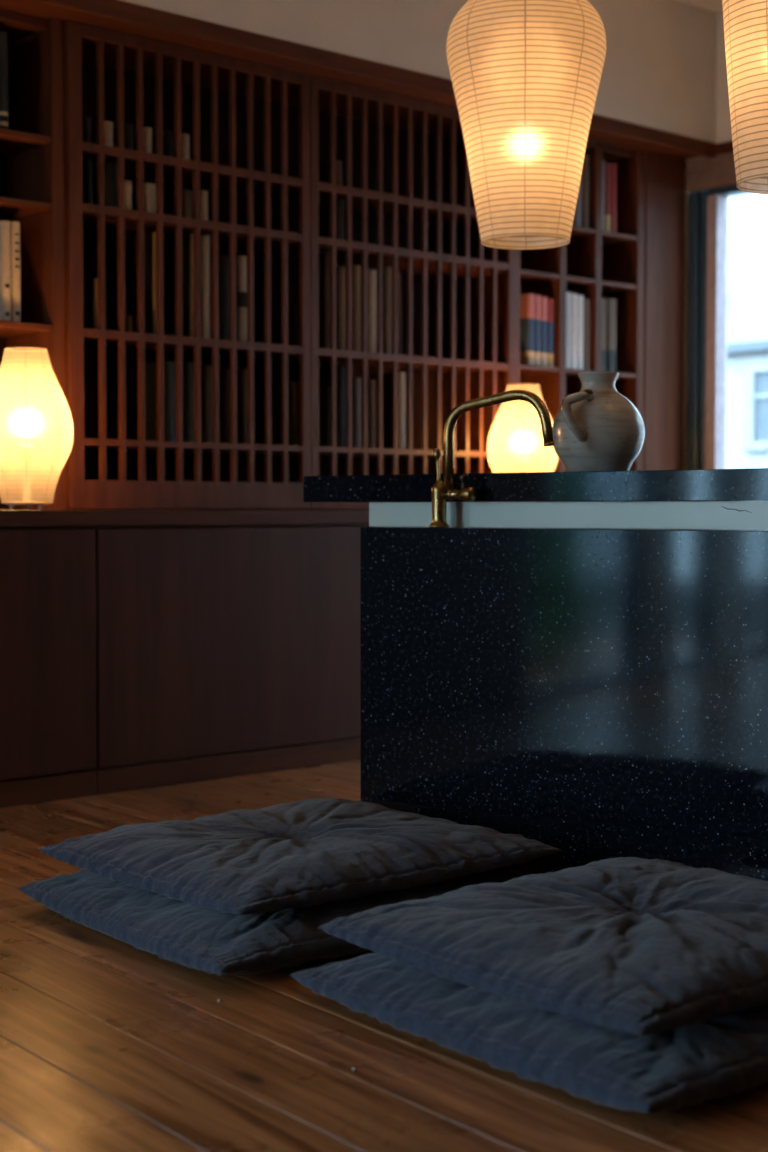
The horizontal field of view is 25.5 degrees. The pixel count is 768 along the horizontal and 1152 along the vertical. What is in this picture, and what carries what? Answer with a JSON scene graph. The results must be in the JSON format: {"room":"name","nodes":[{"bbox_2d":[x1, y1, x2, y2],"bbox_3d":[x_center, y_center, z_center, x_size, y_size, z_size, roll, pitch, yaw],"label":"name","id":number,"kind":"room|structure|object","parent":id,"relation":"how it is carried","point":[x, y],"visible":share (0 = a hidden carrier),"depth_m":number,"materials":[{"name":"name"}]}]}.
{"room":"kitchen","nodes":[
{"label":"kitchen","id":0,"kind":"room"},
{"bbox_2d":[0,0,715,509],"bbox_3d":[-2.198,-0.737,3.915,9.590,2.805,0.720,-2,3,-42],"label":"wall","id":1,"kind":"structure","parent":0,"point":[659,70],"depth_m":6.36,"materials":[{"name":"paint"}]},
{"bbox_2d":[0,0,715,158],"bbox_3d":[-0.862,-1.635,4.932,5.800,0.054,0.178,-2,3,-42],"label":"trim","id":2,"kind":"structure","parent":1,"relation":"attached to","point":[116,15],"depth_m":5.37,"materials":[{"name":"brown wood"}]},
{"bbox_2d":[0,737,767,1151],"bbox_3d":[0.374,0.731,1.836,11.600,0.004,8.800,-2,3,-38],"label":"floor","id":3,"kind":"structure","parent":0,"point":[108,1044],"depth_m":2.44,"materials":[{"name":"brown wood"}]},
{"bbox_2d":[0,526,96,807],"bbox_3d":[-1.461,0.246,4.531,1.251,0.752,0.595,-2,3,-42],"label":"base cabinet","id":4,"kind":"object","parent":3,"relation":"on","point":[48,601],"visible":1,"depth_m":4.63,"materials":[{"name":"brown wood"}]},
{"bbox_2d":[92,524,377,794],"bbox_3d":[-0.521,0.212,5.392,1.295,0.752,0.595,-2,3,-42],"label":"base cabinet","id":5,"kind":"object","parent":3,"relation":"on","point":[214,640],"visible":0.54,"depth_m":5.03,"materials":[{"name":"brown wood"}]},
{"bbox_2d":[18,867,532,975],"bbox_3d":[-0.174,0.619,3.399,0.997,0.094,0.785,-2,3,-42],"label":"floor cushion","id":6,"kind":"object","parent":3,"relation":"on","point":[211,941],"visible":0.44,"depth_m":3.02,"materials":[{"name":"fabric"}]},
{"bbox_2d":[38,798,562,914],"bbox_3d":[-0.170,0.540,3.443,0.845,0.072,0.729,-2,3,-42],"label":"floor cushion","id":7,"kind":"object","parent":6,"relation":"on","point":[317,851],"visible":1,"depth_m":3.27,"materials":[{"name":"fabric"}]},
{"bbox_2d":[290,952,767,1112],"bbox_3d":[0.397,0.647,2.714,0.870,0.091,0.821,-2,3,-42],"label":"floor cushion","id":8,"kind":"object","parent":3,"relation":"on","point":[716,1057],"visible":0.48,"depth_m":2.36,"materials":[{"name":"fabric"}]},
{"bbox_2d":[318,857,767,1035],"bbox_3d":[0.420,0.561,2.777,0.865,0.079,0.748,-2,3,-42],"label":"floor cushion","id":9,"kind":"object","parent":8,"relation":"on","point":[634,945],"visible":1,"depth_m":2.58,"materials":[{"name":"fabric"}]},
{"bbox_2d":[303,468,767,880],"bbox_3d":[0.986,0.220,3.545,2.701,0.882,0.620,2,3,40],"label":"kitchen island","id":10,"kind":"object","parent":3,"relation":"on","point":[576,664],"visible":0.93,"depth_m":3.64,"materials":[{"name":"black stone"}]},
{"bbox_2d":[429,390,554,527],"bbox_3d":[0.238,-0.260,3.795,0.340,0.305,0.048,2,3,40],"label":"tap","id":11,"kind":"object","parent":10,"relation":"on","point":[441,491],"visible":1,"depth_m":3.84,"materials":[{"name":"gold metal"}]},
{"bbox_2d":[369,501,767,529],"bbox_3d":[0.934,-0.117,3.311,2.499,0.058,0.035,2,3,40],"label":"backsplash","id":12,"kind":"structure","parent":10,"relation":"on","point":[632,514],"depth_m":3.70,"materials":[{"name":"white stone"}]},
{"bbox_2d":[552,372,644,471],"bbox_3d":[0.487,-0.348,3.862,0.209,0.225,0.209,0,2,-7],"label":"vase","id":13,"kind":"object","parent":10,"relation":"on","point":[596,427],"visible":0.99,"depth_m":3.79,"materials":[{"name":"grey ceramic"}]},
{"bbox_3d":[-2.472,0.282,3.604,1.490,0.752,0.595,-2,3,-42],"label":"base cabinet","id":14,"kind":"object","parent":3,"relation":"on","visible":0},
{"bbox_2d":[0,510,368,526],"bbox_3d":[-0.895,-0.173,5.033,5.770,0.045,0.609,-2,3,-42],"label":"countertop","id":15,"kind":"structure","parent":14,"relation":"on","point":[8,518],"depth_m":4.89,"materials":[{"name":"brown wood"}]},
{"bbox_2d":[0,8,66,509],"bbox_3d":[-1.378,-0.901,4.772,0.944,1.428,0.285,-2,3,-42],"label":"bookcase","id":16,"kind":"object","parent":15,"relation":"on","point":[32,165],"visible":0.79,"depth_m":4.99,"materials":[{"name":"brown wood"}]},
{"bbox_2d":[0,31,7,128],"bbox_3d":[-1.139,-1.421,4.934,0.028,0.285,0.150,-2,3,-42],"label":"book","id":17,"kind":"object","parent":16,"relation":"on","point":[3,34],"visible":0.96,"depth_m":4.88,"materials":[{"name":"black fabric"}]},
{"bbox_2d":[0,220,10,320],"bbox_3d":[-1.137,-0.880,4.957,0.030,0.291,0.151,-2,3,-42],"label":"book","id":18,"kind":"object","parent":16,"relation":"on","point":[5,287],"visible":0.9,"depth_m":4.90,"materials":[{"name":"beige paper"}]},
{"bbox_2d":[10,221,20,321],"bbox_3d":[-1.113,-0.881,4.979,0.030,0.292,0.151,-2,3,-42],"label":"book","id":19,"kind":"object","parent":16,"relation":"on","point":[15,281],"visible":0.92,"depth_m":4.92,"materials":[{"name":"beige paper"}]},
{"bbox_2d":[0,347,72,509],"bbox_3d":[-0.994,-0.408,4.728,0.256,0.447,0.256,-2,3,-34],"label":"table lamp","id":20,"kind":"object","parent":15,"relation":"on","point":[36,424],"visible":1,"depth_m":4.65,"materials":[{"name":"paper"}]},
{"bbox_2d":[63,20,513,509],"bbox_3d":[-0.323,-0.939,5.732,1.906,1.428,0.297,-2,3,-42],"label":"lattice screen","id":21,"kind":"object","parent":15,"relation":"on","point":[260,135],"visible":0.7,"depth_m":5.59,"materials":[{"name":"brown wood"}]},
{"bbox_2d":[82,116,91,142],"bbox_3d":[-0.928,-1.328,5.117,0.026,0.083,0.150,-2,3,-42],"label":"book","id":22,"kind":"object","parent":21,"relation":"on","point":[86,121],"visible":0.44,"depth_m":5.06,"materials":[{"name":"fabric"}]},
{"bbox_2d":[82,158,93,203],"bbox_3d":[-0.924,-1.171,5.128,0.025,0.155,0.150,-2,3,-42],"label":"book","id":23,"kind":"object","parent":21,"relation":"on","point":[87,163],"visible":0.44,"depth_m":5.07,"materials":[{"name":"paper"}]},
{"bbox_2d":[83,278,97,328],"bbox_3d":[-0.908,-0.819,5.156,0.018,0.154,0.150,-2,3,-42],"label":"book","id":24,"kind":"object","parent":21,"relation":"on","point":[90,286],"visible":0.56,"depth_m":5.11,"materials":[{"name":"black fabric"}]},
{"bbox_2d":[92,121,112,145],"bbox_3d":[-0.875,-1.328,5.167,0.033,0.080,0.150,-2,3,-42],"label":"book","id":25,"kind":"object","parent":21,"relation":"on","point":[108,126],"visible":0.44,"depth_m":5.11,"materials":[{"name":"beige fabric"}]},
{"bbox_2d":[93,163,116,206],"bbox_3d":[-0.869,-1.170,5.178,0.045,0.150,0.150,-2,3,-42],"label":"book","id":26,"kind":"object","parent":21,"relation":"on","point":[110,168],"visible":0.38,"depth_m":5.12,"materials":[{"name":"paper"}]},
{"bbox_2d":[105,315,132,331],"bbox_3d":[-0.822,-0.771,5.237,0.019,0.052,0.150,-2,3,-42],"label":"book","id":27,"kind":"object","parent":21,"relation":"on","point":[111,323],"visible":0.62,"depth_m":5.22,"materials":[{"name":"brown paper"}]},
{"bbox_2d":[113,124,132,149],"bbox_3d":[-0.819,-1.332,5.217,0.027,0.084,0.150,-2,3,-42],"label":"book","id":28,"kind":"object","parent":21,"relation":"on","point":[128,128],"visible":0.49,"depth_m":5.16,"materials":[{"name":"fabric"}]},
{"bbox_2d":[124,180,131,209],"bbox_3d":[-0.824,-1.150,5.220,0.027,0.106,0.150,-2,3,-42],"label":"book","id":29,"kind":"object","parent":21,"relation":"on","point":[127,184],"visible":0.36,"depth_m":5.16,"materials":[{"name":"beige paper"}]},
{"bbox_2d":[127,232,156,333],"bbox_3d":[-0.748,-0.905,5.300,0.021,0.315,0.150,-2,3,-42],"label":"book","id":30,"kind":"object","parent":21,"relation":"on","point":[149,238],"visible":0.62,"depth_m":5.27,"materials":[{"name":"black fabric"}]},
{"bbox_2d":[133,127,151,152],"bbox_3d":[-0.769,-1.334,5.263,0.028,0.084,0.150,-2,3,-42],"label":"book","id":31,"kind":"object","parent":21,"relation":"on","point":[147,131],"visible":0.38,"depth_m":5.21,"materials":[{"name":"beige fabric"}]},
{"bbox_2d":[132,183,155,212],"bbox_3d":[-0.763,-1.153,5.276,0.039,0.108,0.150,-2,3,-42],"label":"book","id":32,"kind":"object","parent":21,"relation":"on","point":[149,188],"visible":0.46,"depth_m":5.22,"materials":[{"name":"beige paper"}]},
{"bbox_2d":[145,361,175,440],"bbox_3d":[-0.706,-0.545,5.353,0.036,0.250,0.150,-2,3,-42],"label":"book","id":33,"kind":"object","parent":21,"relation":"on","point":[169,366],"visible":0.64,"depth_m":5.31,"materials":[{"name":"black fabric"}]},
{"bbox_2d":[152,131,172,156],"bbox_3d":[-0.710,-1.337,5.318,0.019,0.086,0.150,-2,3,-42],"label":"book","id":34,"kind":"object","parent":21,"relation":"on","point":[167,135],"visible":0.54,"depth_m":5.27,"materials":[{"name":"fabric"}]},
{"bbox_2d":[163,190,191,217],"bbox_3d":[-0.659,-1.155,5.371,0.035,0.105,0.150,-2,3,-42],"label":"book","id":35,"kind":"object","parent":21,"relation":"on","point":[168,199],"visible":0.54,"depth_m":5.32,"materials":[{"name":"brown paper"}]},
{"bbox_2d":[164,233,193,336],"bbox_3d":[-0.645,-0.914,5.393,0.023,0.325,0.150,-2,3,-42],"label":"book","id":36,"kind":"object","parent":21,"relation":"on","point":[187,239],"visible":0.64,"depth_m":5.37,"materials":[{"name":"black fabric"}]},
{"bbox_2d":[172,134,188,158],"bbox_3d":[-0.665,-1.338,5.359,0.027,0.085,0.150,-2,3,-42],"label":"book","id":37,"kind":"object","parent":21,"relation":"on","point":[185,137],"visible":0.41,"depth_m":5.30,"materials":[{"name":"beige fabric"}]},
{"bbox_2d":[183,362,193,441],"bbox_3d":[-0.653,-0.548,5.401,0.031,0.252,0.150,-2,3,-42],"label":"book","id":38,"kind":"object","parent":21,"relation":"on","point":[188,367],"visible":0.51,"depth_m":5.34,"materials":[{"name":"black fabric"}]},
{"bbox_2d":[192,191,207,219],"bbox_3d":[-0.613,-1.160,5.413,0.028,0.111,0.150,-2,3,-42],"label":"book","id":39,"kind":"object","parent":21,"relation":"on","point":[203,194],"visible":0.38,"depth_m":5.36,"materials":[{"name":"beige paper"}]},
{"bbox_2d":[200,235,209,337],"bbox_3d":[-0.609,-0.915,5.427,0.029,0.325,0.150,-2,3,-42],"label":"book","id":40,"kind":"object","parent":21,"relation":"on","point":[204,239],"visible":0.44,"depth_m":5.37,"materials":[{"name":"beige paper"}]},
{"bbox_2d":[201,365,211,442],"bbox_3d":[-0.600,-0.546,5.450,0.035,0.246,0.150,-2,3,-42],"label":"book","id":41,"kind":"object","parent":21,"relation":"on","point":[206,370],"visible":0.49,"depth_m":5.39,"materials":[{"name":"black paper"}]},
{"bbox_2d":[210,256,229,339],"bbox_3d":[-0.546,-0.889,5.486,0.048,0.268,0.150,-2,3,-42],"label":"book","id":42,"kind":"object","parent":21,"relation":"on","point":[224,286],"visible":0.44,"depth_m":5.43,"materials":[{"name":"paper"}]},
{"bbox_2d":[219,368,229,442],"bbox_3d":[-0.541,-0.546,5.504,0.030,0.241,0.150,-2,3,-42],"label":"book","id":43,"kind":"object","parent":21,"relation":"on","point":[224,374],"visible":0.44,"depth_m":5.45,"materials":[{"name":"black paper"}]},
{"bbox_2d":[236,256,246,341],"bbox_3d":[-0.495,-0.895,5.532,0.043,0.275,0.150,-2,3,-42],"label":"book","id":44,"kind":"object","parent":21,"relation":"on","point":[241,261],"visible":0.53,"depth_m":5.47,"materials":[{"name":"beige paper"}]},
{"bbox_2d":[237,368,246,443],"bbox_3d":[-0.491,-0.550,5.549,0.031,0.245,0.150,-2,3,-42],"label":"book","id":45,"kind":"object","parent":21,"relation":"on","point":[242,372],"visible":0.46,"depth_m":5.49,"materials":[{"name":"black paper"}]},
{"bbox_2d":[271,256,298,345],"bbox_3d":[-0.331,-0.911,5.682,0.026,0.297,0.150,-2,3,-42],"label":"book","id":46,"kind":"object","parent":21,"relation":"on","point":[293,262],"visible":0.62,"depth_m":5.65,"materials":[{"name":"paper"}]},
{"bbox_2d":[271,382,298,444],"bbox_3d":[-0.337,-0.539,5.691,0.024,0.212,0.150,-2,3,-42],"label":"book","id":47,"kind":"object","parent":21,"relation":"on","point":[293,387],"visible":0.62,"depth_m":5.65,"materials":[{"name":"black paper"}]},
{"bbox_2d":[319,252,329,347],"bbox_3d":[-0.234,-0.927,5.771,0.029,0.322,0.150,-2,3,-42],"label":"book","id":48,"kind":"object","parent":21,"relation":"on","point":[324,258],"visible":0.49,"depth_m":5.72,"materials":[{"name":"black paper"}]},
{"bbox_2d":[319,387,329,445],"bbox_3d":[-0.234,-0.537,5.786,0.022,0.201,0.150,-2,3,-42],"label":"book","id":49,"kind":"object","parent":21,"relation":"on","point":[324,393],"visible":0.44,"depth_m":5.73,"materials":[{"name":"paper"}]},
{"bbox_2d":[319,160,341,185],"bbox_3d":[-0.199,-1.357,5.786,0.031,0.089,0.150,-2,3,-42],"label":"book","id":50,"kind":"object","parent":21,"relation":"on","point":[324,168],"visible":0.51,"depth_m":5.75,"materials":[{"name":"black paper"}]},
{"bbox_2d":[319,199,344,239],"bbox_3d":[-0.192,-1.197,5.799,0.034,0.155,0.150,-2,3,-42],"label":"book","id":51,"kind":"object","parent":21,"relation":"on","point":[324,207],"visible":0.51,"depth_m":5.77,"materials":[{"name":"paper"}]},
{"bbox_2d":[319,366,345,446],"bbox_3d":[-0.180,-0.576,5.834,0.038,0.275,0.150,-2,3,-42],"label":"book","id":52,"kind":"object","parent":21,"relation":"on","point":[324,373],"visible":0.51,"depth_m":5.78,"materials":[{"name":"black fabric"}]},
{"bbox_2d":[336,267,345,349],"bbox_3d":[-0.187,-0.908,5.814,0.031,0.280,0.150,-2,3,-42],"label":"book","id":53,"kind":"object","parent":21,"relation":"on","point":[340,271],"visible":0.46,"depth_m":5.76,"materials":[{"name":"paper"}]},
{"bbox_2d":[343,265,360,350],"bbox_3d":[-0.138,-0.916,5.859,0.033,0.293,0.150,-2,3,-42],"label":"book","id":54,"kind":"object","parent":21,"relation":"on","point":[356,269],"visible":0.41,"depth_m":5.80,"materials":[{"name":"brown paper"}]},
{"bbox_2d":[352,378,360,446],"bbox_3d":[-0.133,-0.560,5.878,0.032,0.240,0.150,-2,3,-42],"label":"book","id":55,"kind":"object","parent":21,"relation":"on","point":[356,382],"visible":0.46,"depth_m":5.82,"materials":[{"name":"paper"}]},
{"bbox_2d":[368,380,374,447],"bbox_3d":[-0.087,-0.561,5.920,0.030,0.237,0.150,-2,3,-42],"label":"book","id":56,"kind":"object","parent":21,"relation":"on","point":[371,383],"visible":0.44,"depth_m":5.86,"materials":[{"name":"black paper"}]},
{"bbox_2d":[368,270,376,351],"bbox_3d":[-0.082,-0.913,5.910,0.043,0.283,0.150,-2,3,-42],"label":"book","id":57,"kind":"object","parent":21,"relation":"on","point":[372,274],"visible":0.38,"depth_m":5.85,"materials":[{"name":"beige paper"}]},
{"bbox_2d":[368,267,391,353],"bbox_3d":[-0.029,-0.924,5.959,0.033,0.301,0.150,-2,3,-42],"label":"book","id":58,"kind":"object","parent":21,"relation":"on","point":[387,271],"visible":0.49,"depth_m":5.90,"materials":[{"name":"beige paper"}]},
{"bbox_2d":[371,372,405,448],"bbox_3d":[0.017,-0.581,6.015,0.037,0.270,0.150,-2,3,-42],"label":"book","id":59,"kind":"object","parent":21,"relation":"on","point":[387,377],"visible":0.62,"depth_m":5.98,"materials":[{"name":"beige paper"}]},
{"bbox_2d":[398,273,401,354],"bbox_3d":[0.006,-0.918,5.991,0.024,0.285,0.150,-2,3,-42],"label":"book","id":60,"kind":"object","parent":21,"relation":"on","point":[399,274],"visible":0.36,"depth_m":5.94,"materials":[{"name":"brown paper"}]},
{"bbox_2d":[487,384,557,472],"bbox_3d":[0.499,-0.462,6.104,0.256,0.447,0.256,-1,2,-18],"label":"table lamp","id":61,"kind":"object","parent":15,"relation":"on","point":[515,444],"visible":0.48,"depth_m":6.01,"materials":[{"name":"paper"}]},
{"bbox_2d":[514,139,644,471],"bbox_3d":[0.661,-0.975,6.641,0.771,1.428,0.285,-2,3,-42],"label":"bookcase","id":62,"kind":"object","parent":15,"relation":"on","point":[596,264],"visible":0.3,"depth_m":6.64,"materials":[{"name":"brown wood"}]},
{"bbox_2d":[520,294,533,364],"bbox_3d":[0.506,-0.927,6.436,0.034,0.268,0.150,-2,3,-42],"label":"book","id":63,"kind":"object","parent":62,"relation":"on","point":[526,300],"visible":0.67,"depth_m":6.38,"materials":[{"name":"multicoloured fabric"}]},
{"bbox_2d":[534,295,540,365],"bbox_3d":[0.533,-0.927,6.461,0.034,0.266,0.150,-2,3,-42],"label":"book","id":64,"kind":"object","parent":62,"relation":"on","point":[537,298],"visible":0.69,"depth_m":6.40,"materials":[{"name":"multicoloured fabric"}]},
{"bbox_2d":[541,297,546,365],"bbox_3d":[0.560,-0.926,6.486,0.034,0.262,0.150,-2,3,-42],"label":"book","id":65,"kind":"object","parent":62,"relation":"on","point":[543,299],"visible":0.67,"depth_m":6.43,"materials":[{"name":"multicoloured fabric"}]},
{"bbox_2d":[547,298,553,366],"bbox_3d":[0.587,-0.925,6.511,0.034,0.259,0.150,-2,3,-42],"label":"book","id":66,"kind":"object","parent":62,"relation":"on","point":[550,302],"visible":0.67,"depth_m":6.45,"materials":[{"name":"blue paper"}]},
{"bbox_2d":[566,292,570,367],"bbox_3d":[0.657,-0.944,6.574,0.036,0.292,0.150,-2,3,-42],"label":"book","id":67,"kind":"object","parent":62,"relation":"on","point":[568,294],"visible":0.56,"depth_m":6.52,"materials":[{"name":"white paper"}]},
{"bbox_2d":[570,293,576,368],"bbox_3d":[0.685,-0.944,6.600,0.036,0.289,0.150,-2,3,-42],"label":"book","id":68,"kind":"object","parent":62,"relation":"on","point":[573,298],"visible":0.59,"depth_m":6.54,"materials":[{"name":"white paper"}]},
{"bbox_2d":[573,174,581,226],"bbox_3d":[0.701,-1.487,6.593,0.042,0.285,0.150,-2,3,-42],"label":"book","id":69,"kind":"object","parent":62,"relation":"on","point":[577,221],"visible":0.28,"depth_m":6.54,"materials":[{"name":"grey paper"}]},
{"bbox_2d":[577,295,583,368],"bbox_3d":[0.713,-0.943,6.626,0.036,0.286,0.150,-2,3,-42],"label":"book","id":70,"kind":"object","parent":62,"relation":"on","point":[580,298],"visible":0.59,"depth_m":6.57,"materials":[{"name":"white paper"}]},
{"bbox_2d":[582,154,588,227],"bbox_3d":[0.735,-1.488,6.625,0.038,0.285,0.150,-2,3,-42],"label":"book","id":71,"kind":"object","parent":62,"relation":"on","point":[585,170],"visible":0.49,"depth_m":6.57,"materials":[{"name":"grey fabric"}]},
{"bbox_2d":[583,299,589,369],"bbox_3d":[0.742,-0.939,6.653,0.038,0.275,0.150,-2,3,-42],"label":"book","id":72,"kind":"object","parent":62,"relation":"on","point":[586,303],"visible":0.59,"depth_m":6.59,"materials":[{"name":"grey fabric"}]},
{"bbox_2d":[601,298,605,370],"bbox_3d":[0.808,-0.946,6.713,0.055,0.285,0.150,-2,3,-42],"label":"book","id":73,"kind":"object","parent":62,"relation":"on","point":[603,321],"visible":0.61,"depth_m":6.66,"materials":[{"name":"paper"}]},
{"bbox_2d":[602,160,604,230],"bbox_3d":[0.804,-1.486,6.688,0.034,0.276,0.150,-2,3,-42],"label":"book","id":74,"kind":"object","parent":62,"relation":"on","point":[603,161],"visible":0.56,"depth_m":6.63,"materials":[{"name":"grey paper"}]},
{"bbox_2d":[605,163,610,231],"bbox_3d":[0.831,-1.484,6.713,0.030,0.270,0.150,-2,3,-42],"label":"book","id":75,"kind":"object","parent":62,"relation":"on","point":[607,165],"visible":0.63,"depth_m":6.66,"materials":[{"name":"grey paper"}]},
{"bbox_2d":[606,299,615,371],"bbox_3d":[0.852,-0.949,6.753,0.055,0.288,0.150,-2,3,-42],"label":"book","id":76,"kind":"object","parent":62,"relation":"on","point":[610,303],"visible":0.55,"depth_m":6.69,"materials":[{"name":"paper"}]},
{"bbox_2d":[610,163,616,232],"bbox_3d":[0.857,-1.486,6.737,0.032,0.272,0.150,-2,3,-42],"label":"book","id":77,"kind":"object","parent":62,"relation":"on","point":[613,165],"visible":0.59,"depth_m":6.68,"materials":[{"name":"paper"}]},
{"bbox_2d":[643,151,684,469],"bbox_3d":[1.042,-0.988,6.983,0.250,1.428,0.286,-2,3,-42],"label":"panel","id":78,"kind":"object","parent":15,"relation":"on","point":[664,174],"visible":0.52,"depth_m":6.87,"materials":[{"name":"brown wood"}]},
{"bbox_2d":[678,0,722,12],"bbox_3d":[-0.029,-2.104,1.533,9.740,0.115,7.220,-2,3,-42],"label":"ceiling","id":79,"kind":"structure","parent":0,"point":[716,6],"depth_m":6.70,"materials":[{"name":"paint"}]},
{"bbox_2d":[446,0,605,249],"bbox_3d":[0.358,-1.498,4.275,0.401,1.311,0.401,-1,2,-18],"label":"pendant lamp","id":80,"kind":"object","parent":79,"relation":"hanging from","point":[525,74],"visible":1,"depth_m":4.16,"materials":[{"name":"paper"}]},
{"bbox_2d":[722,0,767,193],"bbox_3d":[0.843,-1.468,3.505,0.297,1.311,0.297,2,3,43],"label":"pendant lamp","id":81,"kind":"object","parent":79,"relation":"hanging from","point":[745,21],"visible":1,"depth_m":3.46,"materials":[{"name":"paper"}]},
{"bbox_2d":[683,11,731,469],"bbox_3d":[3.368,-0.772,4.793,0.200,2.805,6.950,-2,3,-42],"label":"wall","id":82,"kind":"structure","parent":0,"point":[723,133],"depth_m":6.82,"materials":[{"name":"paint"}]},
{"bbox_2d":[686,152,748,469],"bbox_3d":[2.219,-0.587,5.973,0.088,2.142,2.830,-2,3,-42],"label":"window","id":83,"kind":"structure","parent":82,"relation":"in","point":[710,182],"depth_m":6.90,"materials":[{"name":"brown wood"}]},
{"bbox_2d":[715,141,732,154],"bbox_3d":[2.273,-1.672,5.810,0.032,0.040,2.779,-2,3,-42],"label":"trim","id":84,"kind":"structure","parent":82,"relation":"attached to","point":[726,147],"depth_m":6.79,"materials":[{"name":"brown wood"}]},
{"label":"outside","id":85,"kind":"structure","parent":0,"visible":0},
{"bbox_3d":[-1.724,0.659,9.308,42.000,0.150,36.000,-2,3,-42],"label":"ground","id":86,"kind":"structure","parent":85,"visible":0},
{"bbox_2d":[726,193,767,468],"bbox_3d":[4.123,-2.618,11.831,0.400,6.200,24.000,-2,3,-42],"label":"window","id":87,"kind":"structure","parent":86,"relation":"on","point":[747,249],"depth_m":13.12,"materials":[{"name":"white"}]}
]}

